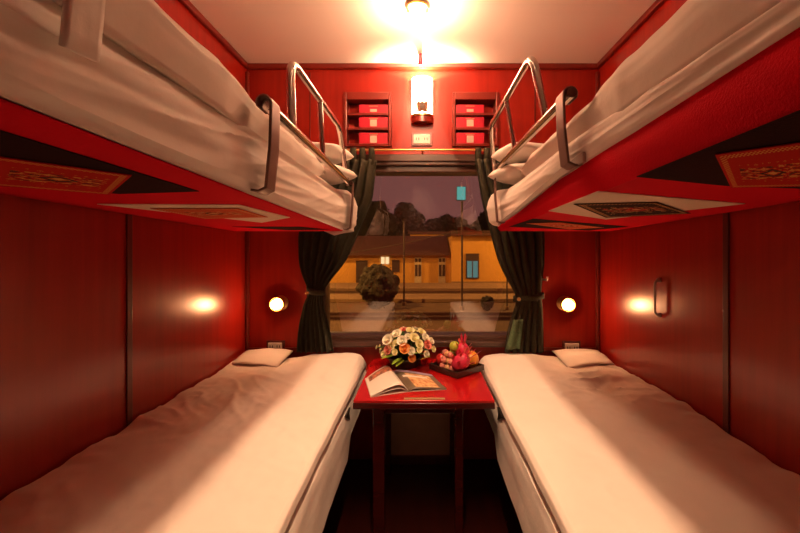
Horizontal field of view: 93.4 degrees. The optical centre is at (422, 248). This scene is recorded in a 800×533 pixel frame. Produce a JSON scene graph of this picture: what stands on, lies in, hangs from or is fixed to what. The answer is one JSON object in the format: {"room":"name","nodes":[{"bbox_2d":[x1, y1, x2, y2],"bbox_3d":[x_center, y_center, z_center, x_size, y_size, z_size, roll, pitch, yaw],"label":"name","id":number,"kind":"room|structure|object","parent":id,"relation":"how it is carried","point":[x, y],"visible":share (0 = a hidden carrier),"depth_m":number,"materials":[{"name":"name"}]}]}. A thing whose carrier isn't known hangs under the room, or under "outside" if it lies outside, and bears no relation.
{"room":"train carriage","nodes":[
{"label":"train carriage","id":0,"kind":"room"},
{"bbox_2d":[0,0,245,500],"bbox_3d":[-1.055,0.076,0.750,0.050,2.307,2.900,0,0,0],"label":"wall","id":1,"kind":"structure","parent":0,"point":[63,266],"depth_m":1.19,"materials":[{"name":"red wood"}]},
{"bbox_2d":[126,214,132,426],"bbox_3d":[-1.027,-0.049,1.317,0.006,1.957,0.024,0,0,0],"label":"trim","id":2,"kind":"structure","parent":1,"relation":"attached to","point":[129,218],"depth_m":1.31,"materials":[{"name":"brown wood"}]},
{"bbox_2d":[0,0,357,234],"bbox_3d":[-0.682,-0.325,1.080,0.680,0.502,1.960,0,0,0],"label":"bunk","id":3,"kind":"object","parent":1,"relation":"attached to","point":[114,133],"visible":0.94,"depth_m":0.66,"materials":[{"name":"fabric"}]},
{"bbox_2d":[52,0,325,176],"bbox_3d":[-0.720,-0.338,0.870,0.689,0.133,1.521,0,0,0],"label":"quilt","id":4,"kind":"object","parent":3,"relation":"on","point":[142,28],"visible":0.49,"depth_m":0.62,"materials":[{"name":"white fabric"}]},
{"bbox_2d":[58,0,105,61],"bbox_3d":[-0.418,-0.318,0.413,0.108,0.213,0.045,0,0,0],"label":"folded cloth","id":5,"kind":"object","parent":4,"relation":"hanging from","point":[82,21],"visible":1,"depth_m":0.41,"materials":[{"name":"fabric"}]},
{"bbox_2d":[319,163,356,184],"bbox_3d":[-0.545,-0.366,1.860,0.394,0.092,0.272,-1,0,17],"label":"pillow","id":6,"kind":"object","parent":3,"relation":"on","point":[331,178],"visible":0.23,"depth_m":1.79,"materials":[{"name":"fabric"}]},
{"bbox_2d":[303,142,353,164],"bbox_3d":[-0.560,-0.458,1.855,0.394,0.094,0.274,0,0,14],"label":"pillow","id":7,"kind":"object","parent":6,"relation":"on","point":[333,152],"visible":0.22,"depth_m":1.76,"materials":[{"name":"fabric"}]},
{"bbox_2d":[179,0,247,67],"bbox_3d":[-1.019,-1.062,0.738,0.022,0.030,2.875,0,0,0],"label":"trim","id":8,"kind":"structure","parent":1,"relation":"attached to","point":[186,3],"depth_m":1.81,"materials":[{"name":"brown wood"}]},
{"bbox_2d":[388,353,421,369],"bbox_3d":[-0.095,0.600,2.020,0.186,0.051,0.186,0,0,0],"label":"basket","id":9,"kind":"object","parent":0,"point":[406,364],"depth_m":1.96,"materials":[{"name":"wicker"}]},
{"bbox_2d":[246,69,598,458],"bbox_3d":[0.000,0.076,2.260,2.060,2.307,0.120,0,0,0],"label":"wall","id":10,"kind":"structure","parent":0,"point":[570,256],"depth_m":2.20,"materials":[{"name":"red paint"}]},
{"bbox_2d":[245,71,248,350],"bbox_3d":[-1.020,0.099,2.190,0.020,2.262,0.020,0,0,0],"label":"trim","id":11,"kind":"structure","parent":10,"relation":"attached to","point":[246,72],"depth_m":2.18,"materials":[{"name":"brown wood"}]},
{"bbox_2d":[249,347,296,351],"bbox_3d":[-0.815,0.588,2.194,0.430,0.025,0.012,0,0,0],"label":"trim","id":12,"kind":"structure","parent":10,"relation":"attached to","point":[294,349],"depth_m":2.19,"materials":[{"name":"brown wood"}]},
{"bbox_2d":[266,340,284,348],"bbox_3d":[-0.857,0.566,2.190,0.106,0.064,0.020,0,0,0],"label":"power outlet","id":13,"kind":"object","parent":10,"relation":"attached to","point":[275,344],"visible":0.66,"depth_m":2.19,"materials":[{"name":"beige plastic"}]},
{"bbox_2d":[269,295,288,311],"bbox_3d":[-0.828,0.314,2.148,0.088,0.088,0.103,0,0,0],"label":"reading lamp","id":14,"kind":"object","parent":10,"relation":"attached to","point":[280,302],"visible":1,"depth_m":2.14,"materials":[{"name":"white glass"}]},
{"bbox_2d":[309,72,310,137],"bbox_3d":[-0.658,-0.841,2.199,0.006,0.382,0.003,0,0,0],"label":"trim","id":15,"kind":"structure","parent":10,"relation":"attached to","point":[309,72],"depth_m":2.20,"materials":[{"name":"brown wood"}]},
{"bbox_2d":[343,92,391,146],"bbox_3d":[-0.320,-0.756,2.247,0.282,0.317,0.117,0,0,0],"label":"niche shelf","id":16,"kind":"object","parent":10,"relation":"attached to","point":[351,100],"visible":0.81,"depth_m":2.20,"materials":[{"name":"brown wood"}]},
{"bbox_2d":[359,133,387,142],"bbox_3d":[-0.288,-0.649,2.232,0.170,0.068,0.060,0,0,0],"label":"packet","id":17,"kind":"object","parent":16,"relation":"on","point":[363,137],"visible":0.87,"depth_m":2.20,"materials":[{"name":"red cardboard"}]},
{"bbox_2d":[359,117,387,126],"bbox_3d":[-0.288,-0.743,2.232,0.170,0.064,0.060,0,0,0],"label":"packet","id":18,"kind":"object","parent":16,"relation":"on","point":[363,121],"visible":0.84,"depth_m":2.20,"materials":[{"name":"red cardboard"}]},
{"bbox_2d":[359,105,387,112],"bbox_3d":[-0.288,-0.822,2.232,0.170,0.052,0.060,0,0,0],"label":"packet","id":19,"kind":"object","parent":16,"relation":"on","point":[362,108],"visible":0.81,"depth_m":2.20,"materials":[{"name":"red cardboard"}]},
{"bbox_2d":[347,149,483,153],"bbox_3d":[0.000,-0.561,2.159,1.753,0.024,0.082,0,0,0],"label":"curtain rod","id":20,"kind":"object","parent":10,"relation":"attached to","point":[421,150],"visible":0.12,"depth_m":2.13,"materials":[{"name":"gold metal"}]},
{"bbox_2d":[297,148,376,352],"bbox_3d":[-0.482,0.003,2.113,0.449,1.154,0.109,0,0,-6],"label":"curtain","id":21,"kind":"object","parent":20,"relation":"hanging from","point":[321,254],"visible":0.79,"depth_m":2.11,"materials":[{"name":"green fabric"}]},
{"bbox_2d":[475,148,547,353],"bbox_3d":[0.505,0.003,2.108,0.414,1.154,0.134,0,0,-8],"label":"curtain","id":22,"kind":"object","parent":20,"relation":"hanging from","point":[520,255],"visible":0.72,"depth_m":2.09,"materials":[{"name":"green fabric"}]},
{"bbox_2d":[323,154,515,346],"bbox_3d":[0.000,0.011,2.223,1.200,1.107,0.155,0,0,0],"label":"window","id":23,"kind":"structure","parent":10,"relation":"in","point":[387,164],"depth_m":2.17,"materials":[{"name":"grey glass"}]},
{"bbox_2d":[391,413,449,464],"bbox_3d":[-0.014,0.955,2.170,0.452,0.550,0.059,0,0,0],"label":"heater cover","id":24,"kind":"object","parent":10,"relation":"attached to","point":[416,438],"visible":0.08,"depth_m":2.15,"materials":[{"name":"brown wood"}]},
{"bbox_2d":[411,133,431,145],"bbox_3d":[-0.004,-0.639,2.190,0.120,0.076,0.020,0,0,0],"label":"power outlet","id":25,"kind":"object","parent":10,"relation":"attached to","point":[417,139],"visible":1,"depth_m":2.18,"materials":[{"name":"beige plastic"}]},
{"bbox_2d":[246,63,598,69],"bbox_3d":[0.000,-1.062,2.188,2.060,0.030,0.025,0,0,0],"label":"trim","id":26,"kind":"structure","parent":10,"relation":"attached to","point":[251,66],"depth_m":2.18,"materials":[{"name":"brown wood"}]},
{"bbox_2d":[411,76,433,123],"bbox_3d":[-0.001,-0.859,2.163,0.134,0.258,0.074,0,0,0],"label":"wall sconce","id":27,"kind":"object","parent":10,"relation":"attached to","point":[422,86],"visible":1,"depth_m":2.15,"materials":[{"name":"white glass"}]},
{"bbox_2d":[452,92,498,146],"bbox_3d":[0.310,-0.756,2.247,0.273,0.317,0.117,0,0,0],"label":"niche shelf","id":28,"kind":"object","parent":10,"relation":"attached to","point":[490,100],"visible":0.62,"depth_m":2.19,"materials":[{"name":"brown wood"}]},
{"bbox_2d":[456,133,483,142],"bbox_3d":[0.279,-0.649,2.232,0.165,0.068,0.060,0,0,0],"label":"packet","id":29,"kind":"object","parent":28,"relation":"on","point":[460,137],"visible":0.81,"depth_m":2.20,"materials":[{"name":"red cardboard"}]},
{"bbox_2d":[456,117,483,126],"bbox_3d":[0.279,-0.743,2.232,0.165,0.064,0.060,0,0,0],"label":"packet","id":30,"kind":"object","parent":28,"relation":"on","point":[460,121],"visible":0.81,"depth_m":2.20,"materials":[{"name":"red cardboard"}]},
{"bbox_2d":[456,105,483,112],"bbox_3d":[0.279,-0.822,2.232,0.165,0.052,0.060,0,0,0],"label":"packet","id":31,"kind":"object","parent":28,"relation":"on","point":[459,108],"visible":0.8,"depth_m":2.20,"materials":[{"name":"red cardboard"}]},
{"bbox_2d":[534,85,535,137],"bbox_3d":[0.658,-0.841,2.199,0.006,0.382,0.003,0,0,0],"label":"trim","id":32,"kind":"structure","parent":10,"relation":"attached to","point":[534,85],"depth_m":2.20,"materials":[{"name":"brown wood"}]},
{"bbox_2d":[556,296,575,311],"bbox_3d":[0.828,0.317,2.148,0.088,0.088,0.103,0,0,0],"label":"reading lamp","id":33,"kind":"object","parent":10,"relation":"attached to","point":[564,303],"visible":1,"depth_m":2.14,"materials":[{"name":"white glass"}]},
{"bbox_2d":[544,347,595,351],"bbox_3d":[0.815,0.588,2.194,0.430,0.025,0.012,0,0,0],"label":"trim","id":34,"kind":"structure","parent":10,"relation":"attached to","point":[546,349],"depth_m":2.19,"materials":[{"name":"brown wood"}]},
{"bbox_2d":[562,341,580,348],"bbox_3d":[0.869,0.573,2.190,0.106,0.073,0.020,0,0,0],"label":"power outlet","id":35,"kind":"object","parent":10,"relation":"attached to","point":[565,344],"visible":0.6,"depth_m":2.18,"materials":[{"name":"beige plastic"}]},
{"bbox_2d":[596,71,599,350],"bbox_3d":[1.020,0.099,2.190,0.020,2.262,0.020,0,0,0],"label":"trim","id":36,"kind":"structure","parent":10,"relation":"attached to","point":[597,72],"depth_m":2.18,"materials":[{"name":"brown wood"}]},
{"bbox_2d":[189,0,655,62],"bbox_3d":[0.000,-1.102,0.790,2.180,0.050,3.100,0,0,0],"label":"ceiling","id":37,"kind":"structure","parent":0,"point":[260,31],"depth_m":1.83,"materials":[{"name":"paint"}]},
{"bbox_2d":[406,0,428,29],"bbox_3d":[-0.022,-1.025,1.673,0.100,0.104,0.125,0,0,0],"label":"ceiling lamp","id":38,"kind":"object","parent":37,"relation":"attached to","point":[417,10],"visible":1,"depth_m":1.63,"materials":[{"name":"grey glass"}]},
{"bbox_2d":[418,53,422,65],"bbox_3d":[-0.011,-1.047,2.080,0.025,0.058,0.025,0,0,0],"label":"peg","id":39,"kind":"object","parent":37,"relation":"attached to","point":[420,55],"visible":1,"depth_m":2.07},
{"bbox_2d":[322,459,522,532],"bbox_3d":[0.000,1.255,0.750,2.180,0.050,3.020,0,0,0],"label":"floor","id":40,"kind":"structure","parent":0,"point":[418,498],"depth_m":1.85,"materials":[{"name":"carpet"}]},
{"bbox_2d":[285,369,365,532],"bbox_3d":[-0.671,0.953,1.135,0.707,0.555,2.070,0,0,0],"label":"bed","id":41,"kind":"object","parent":40,"relation":"on","point":[310,514],"visible":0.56,"depth_m":1.26,"materials":[{"name":"white cotton fabric"},{"name":"mahogany wood"}]},
{"bbox_2d":[0,353,365,532],"bbox_3d":[-0.671,0.637,1.129,0.709,0.114,2.085,0,0,0],"label":"quilt","id":42,"kind":"object","parent":41,"relation":"on","point":[237,450],"visible":0.99,"depth_m":1.09,"materials":[{"name":"white fabric"}]},
{"bbox_2d":[232,348,292,367],"bbox_3d":[-0.873,0.588,2.030,0.265,0.042,0.241,0,0,0],"label":"pillow","id":43,"kind":"object","parent":42,"relation":"on","point":[270,357],"visible":1,"depth_m":2.02,"materials":[{"name":"white fabric"}]},
{"bbox_2d":[353,359,494,532],"bbox_3d":[0.006,0.928,1.849,0.588,0.605,0.601,0,0,0],"label":"table","id":44,"kind":"object","parent":40,"relation":"on","point":[472,391],"visible":0.83,"depth_m":1.61,"materials":[{"name":"red paint"}]},
{"bbox_2d":[375,326,435,369],"bbox_3d":[-0.090,0.520,1.985,0.320,0.210,0.293,0,0,0],"label":"flower arrangement","id":45,"kind":"object","parent":44,"relation":"on","point":[402,355],"visible":1,"depth_m":1.92,"materials":[{"name":"plant"}]},
{"bbox_2d":[365,366,446,396],"bbox_3d":[-0.096,0.607,1.777,0.338,0.038,0.308,0,0,-15],"label":"magazine","id":46,"kind":"object","parent":44,"relation":"on","point":[384,381],"visible":1,"depth_m":1.71,"materials":[{"name":"paper"}]},
{"bbox_2d":[429,362,483,378],"bbox_3d":[0.176,0.609,1.942,0.202,0.032,0.202,0,0,-41],"label":"fruit tray","id":47,"kind":"object","parent":44,"relation":"on","point":[434,366],"visible":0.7,"depth_m":1.88,"materials":[{"name":"black paint"}]},
{"bbox_2d":[436,353,443,364],"bbox_3d":[0.101,0.580,1.989,0.064,0.074,0.064,0,0,0],"label":"apple","id":48,"kind":"object","parent":47,"relation":"in","point":[438,357],"visible":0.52,"depth_m":1.97,"materials":[{"name":"red food"}]},
{"bbox_2d":[455,333,471,354],"bbox_3d":[0.210,0.502,1.956,0.095,0.157,0.092,0,0,0],"label":"dragon fruit","id":49,"kind":"object","parent":47,"relation":"in","point":[462,345],"visible":0.62,"depth_m":1.94,"materials":[{"name":"pink food"}]},
{"bbox_2d":[451,347,478,370],"bbox_3d":[0.218,0.546,1.875,0.148,0.134,0.107,0,0,0],"label":"dragon fruit","id":50,"kind":"object","parent":47,"relation":"in","point":[460,362],"visible":0.98,"depth_m":1.85,"materials":[{"name":"pink food"}]},
{"bbox_2d":[468,349,478,367],"bbox_3d":[0.251,0.566,1.953,0.082,0.097,0.090,0,0,0],"label":"mango","id":51,"kind":"object","parent":47,"relation":"in","point":[475,358],"visible":0.57,"depth_m":1.92,"materials":[{"name":"orange food"}]},
{"bbox_3d":[0.128,0.602,1.912,0.031,0.031,0.031,0,0,0],"label":"longan","id":52,"kind":"object","parent":47,"relation":"in","visible":0},
{"bbox_3d":[0.134,0.573,1.922,0.031,0.031,0.031,0,0,0],"label":"longan","id":53,"kind":"object","parent":52,"relation":"on","visible":0},
{"bbox_2d":[447,352,452,357],"bbox_3d":[0.143,0.544,1.928,0.033,0.034,0.034,0,0,0],"label":"lychee","id":54,"kind":"object","parent":53,"relation":"on","point":[449,354],"visible":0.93,"depth_m":1.92,"materials":[{"name":"red food"}]},
{"bbox_2d":[481,371,561,532],"bbox_3d":[0.671,0.951,1.135,0.707,0.558,2.070,0,0,0],"label":"bed","id":55,"kind":"object","parent":40,"relation":"on","point":[534,514],"visible":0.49,"depth_m":1.25,"materials":[{"name":"fabric"},{"name":"mahogany wood"}]},
{"bbox_2d":[479,353,799,532],"bbox_3d":[0.672,0.636,1.130,0.708,0.115,2.083,0,0,0],"label":"quilt","id":56,"kind":"object","parent":55,"relation":"on","point":[608,450],"visible":0.95,"depth_m":1.11,"materials":[{"name":"white fabric"}]},
{"bbox_2d":[552,349,612,367],"bbox_3d":[0.873,0.589,2.031,0.265,0.039,0.241,0,0,0],"label":"pillow","id":57,"kind":"object","parent":56,"relation":"on","point":[572,358],"visible":0.99,"depth_m":2.02,"materials":[{"name":"white fabric"}]},
{"bbox_2d":[599,0,799,474],"bbox_3d":[1.055,0.076,0.750,0.050,2.307,2.900,0,0,0],"label":"wall","id":58,"kind":"structure","parent":0,"point":[679,352],"depth_m":1.34,"materials":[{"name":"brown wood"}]},
{"bbox_2d":[597,0,665,67],"bbox_3d":[1.019,-1.062,0.738,0.022,0.030,2.875,0,0,0],"label":"trim","id":59,"kind":"structure","parent":58,"relation":"attached to","point":[657,3],"depth_m":1.81,"materials":[{"name":"brown wood"}]},
{"bbox_2d":[487,0,799,230],"bbox_3d":[0.674,-0.359,1.080,0.695,0.526,1.960,0,0,0],"label":"bunk","id":60,"kind":"object","parent":58,"relation":"attached to","point":[720,134],"visible":0.97,"depth_m":0.70,"materials":[{"name":"fabric"}]},
{"bbox_2d":[488,163,525,184],"bbox_3d":[0.545,-0.364,1.860,0.394,0.092,0.272,1,0,-17],"label":"pillow","id":61,"kind":"object","parent":60,"relation":"on","point":[508,174],"visible":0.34,"depth_m":1.76,"materials":[{"name":"fabric"}]},
{"bbox_2d":[491,142,542,163],"bbox_3d":[0.560,-0.458,1.855,0.393,0.102,0.272,0,0,-14],"label":"pillow","id":62,"kind":"object","parent":61,"relation":"on","point":[522,155],"visible":0.3,"depth_m":1.75,"materials":[{"name":"fabric"}]},
{"bbox_2d":[520,0,781,175],"bbox_3d":[0.719,-0.338,0.870,0.675,0.132,1.505,0,0,0],"label":"quilt","id":63,"kind":"object","parent":60,"relation":"on","point":[697,26],"visible":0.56,"depth_m":0.61,"materials":[{"name":"white fabric"}]},
{"bbox_2d":[654,278,661,316],"bbox_3d":[1.016,0.210,1.630,0.027,0.172,0.020,0,0,0],"label":"grab rail","id":64,"kind":"object","parent":58,"relation":"attached to","point":[657,279],"visible":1,"depth_m":1.62,"materials":[{"name":"grey metal"}]},
{"bbox_2d":[723,212,729,434],"bbox_3d":[1.027,-0.049,1.272,0.006,1.957,0.024,0,0,0],"label":"trim","id":65,"kind":"structure","parent":58,"relation":"attached to","point":[726,216],"depth_m":1.27,"materials":[{"name":"brown wood"}]},
{"label":"outside","id":66,"kind":"structure","parent":0,"visible":0},
{"bbox_2d":[330,303,514,331],"bbox_3d":[0.000,3.210,46.300,120.000,0.300,87.400,0,0,0],"label":"ground","id":67,"kind":"structure","parent":66,"point":[335,325],"depth_m":15.87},
{"bbox_2d":[355,263,399,308],"bbox_3d":[-2.257,1.908,19.240,2.231,2.350,1.956,0,0,20],"label":"bush","id":68,"kind":"object","parent":67,"relation":"on","point":[378,284],"visible":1,"depth_m":18.61,"materials":[{"name":"green plant"}]},
{"bbox_2d":[358,201,407,235],"bbox_3d":[-6.427,-1.712,49.987,9.580,9.582,5.103,0,0,0],"label":"tree","id":69,"kind":"object","parent":67,"relation":"on","point":[378,221],"visible":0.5,"depth_m":49.14,"materials":[{"name":"green plant"}]},
{"bbox_2d":[330,236,449,282],"bbox_3d":[-6.197,0.908,35.450,17.159,4.305,8.300,0,0,0],"label":"station building","id":70,"kind":"structure","parent":67,"relation":"on","point":[426,260],"depth_m":32.00,"materials":[{"name":"paint"}]},
{"bbox_2d":[402,221,405,305],"bbox_3d":[-1.004,0.768,20.400,0.240,4.585,0.228,0,0,0],"label":"post","id":71,"kind":"object","parent":67,"relation":"on","point":[403,302],"visible":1,"depth_m":20.36,"materials":[{"name":"metal"}]},
{"bbox_2d":[351,231,489,252],"bbox_3d":[-0.296,-0.083,19.424,14.036,1.697,0.711,0,0,14],"label":"overhead cable","id":72,"kind":"object","parent":71,"relation":"attached to","point":[457,231],"visible":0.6,"depth_m":19.58,"materials":[{"name":"paint"}]},
{"bbox_2d":[394,202,428,235],"bbox_3d":[-1.964,-1.987,55.912,6.279,10.127,4.416,0,0,0],"label":"tree","id":73,"kind":"object","parent":67,"relation":"on","point":[414,221],"visible":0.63,"depth_m":54.89,"materials":[{"name":"green plant"}]},
{"bbox_2d":[330,316,510,319],"bbox_3d":[0.000,2.980,16.200,80.000,0.160,0.120,0,0,0],"label":"track rail","id":74,"kind":"object","parent":67,"relation":"on","point":[331,317],"visible":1,"depth_m":16.17,"materials":[{"name":"metal"}]},
{"bbox_2d":[330,283,512,290],"bbox_3d":[0.000,2.910,28.650,80.000,0.300,4.300,0,0,0],"label":"platform","id":75,"kind":"object","parent":67,"relation":"on","point":[333,286],"visible":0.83,"depth_m":26.95,"materials":[{"name":"concrete"}]},
{"bbox_2d":[330,312,512,315],"bbox_3d":[0.000,2.980,17.250,80.000,0.160,0.120,0,0,0],"label":"track rail","id":76,"kind":"object","parent":67,"relation":"on","point":[331,313],"visible":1,"depth_m":17.22,"materials":[{"name":"metal"}]},
{"bbox_2d":[330,291,513,292],"bbox_3d":[0.000,2.980,26.050,80.000,0.160,0.120,0,0,0],"label":"track rail","id":77,"kind":"object","parent":67,"relation":"on","point":[330,291],"visible":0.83,"depth_m":26.04,"materials":[{"name":"metal"}]},
{"bbox_2d":[330,294,514,302],"bbox_3d":[0.000,2.950,22.700,80.000,0.220,2.600,0,0,0],"label":"platform","id":78,"kind":"object","parent":67,"relation":"on","point":[334,298],"visible":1,"depth_m":21.57,"materials":[{"name":"concrete"}]},
{"bbox_2d":[330,293,514,293],"bbox_3d":[0.000,2.980,25.000,80.000,0.160,0.120,0,0,0],"label":"track rail","id":79,"kind":"object","parent":67,"relation":"on","point":[330,293],"visible":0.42,"depth_m":24.97,"materials":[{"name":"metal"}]},
{"bbox_2d":[408,232,447,235],"bbox_3d":[1.899,0.581,44.100,6.945,4.959,6.600,0,0,0],"label":"building","id":80,"kind":"structure","parent":67,"relation":"on","point":[409,233],"depth_m":40.80,"materials":[{"name":"paint"}]},
{"bbox_2d":[424,214,475,231],"bbox_3d":[4.638,-1.567,63.729,9.442,9.291,4.258,0,0,0],"label":"tree","id":81,"kind":"object","parent":67,"relation":"on","point":[445,223],"visible":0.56,"depth_m":62.47,"materials":[{"name":"green plant"}]},
{"bbox_2d":[460,201,463,309],"bbox_3d":[1.986,0.334,18.900,0.240,5.452,0.228,0,0,0],"label":"post","id":82,"kind":"object","parent":67,"relation":"on","point":[461,306],"visible":1,"depth_m":18.85,"materials":[{"name":"metal"}]},
{"bbox_2d":[456,186,465,200],"bbox_3d":[1.938,-2.790,18.895,0.487,0.714,0.150,0,0,0],"label":"lit sign","id":83,"kind":"object","parent":82,"relation":"on","point":[460,190],"visible":1,"depth_m":18.82,"materials":[{"name":"paint"}]},
{"bbox_2d":[444,231,508,282],"bbox_3d":[10.118,0.782,35.500,15.628,4.556,10.200,0,0,0],"label":"station hall","id":84,"kind":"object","parent":67,"relation":"on","point":[481,264],"visible":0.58,"depth_m":31.00,"materials":[{"name":"paint"}]},
{"bbox_2d":[470,211,488,230],"bbox_3d":[16.204,-3.720,76.377,13.798,13.588,5.824,0,0,0],"label":"tree","id":85,"kind":"object","parent":67,"relation":"on","point":[480,224],"visible":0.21,"depth_m":74.87,"materials":[{"name":"green plant"}]},
{"bbox_2d":[480,295,493,310],"bbox_3d":[3.204,2.679,18.608,0.682,0.770,0.692,0,0,0],"label":"shrub","id":86,"kind":"object","parent":67,"relation":"on","point":[487,302],"visible":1,"depth_m":18.40,"materials":[{"name":"green plant"}]},
{"bbox_2d":[505,279,508,309],"bbox_3d":[4.247,1.827,18.900,0.168,2.466,0.160,0,0,0],"label":"post","id":87,"kind":"object","parent":67,"relation":"on","point":[506,306],"visible":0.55,"depth_m":18.87,"materials":[{"name":"metal"}]},
{"bbox_3d":[0.163,0.573,2.006,0.075,0.087,0.075,0,0,0],"label":"apple","id":88,"kind":"object","parent":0,"visible":0},
{"bbox_2d":[449,340,458,351],"bbox_3d":[0.167,0.504,1.961,0.056,0.064,0.056,0,0,0],"label":"apple","id":89,"kind":"object","parent":88,"relation":"on","point":[453,347],"visible":0.89,"depth_m":1.94,"materials":[{"name":"food"}]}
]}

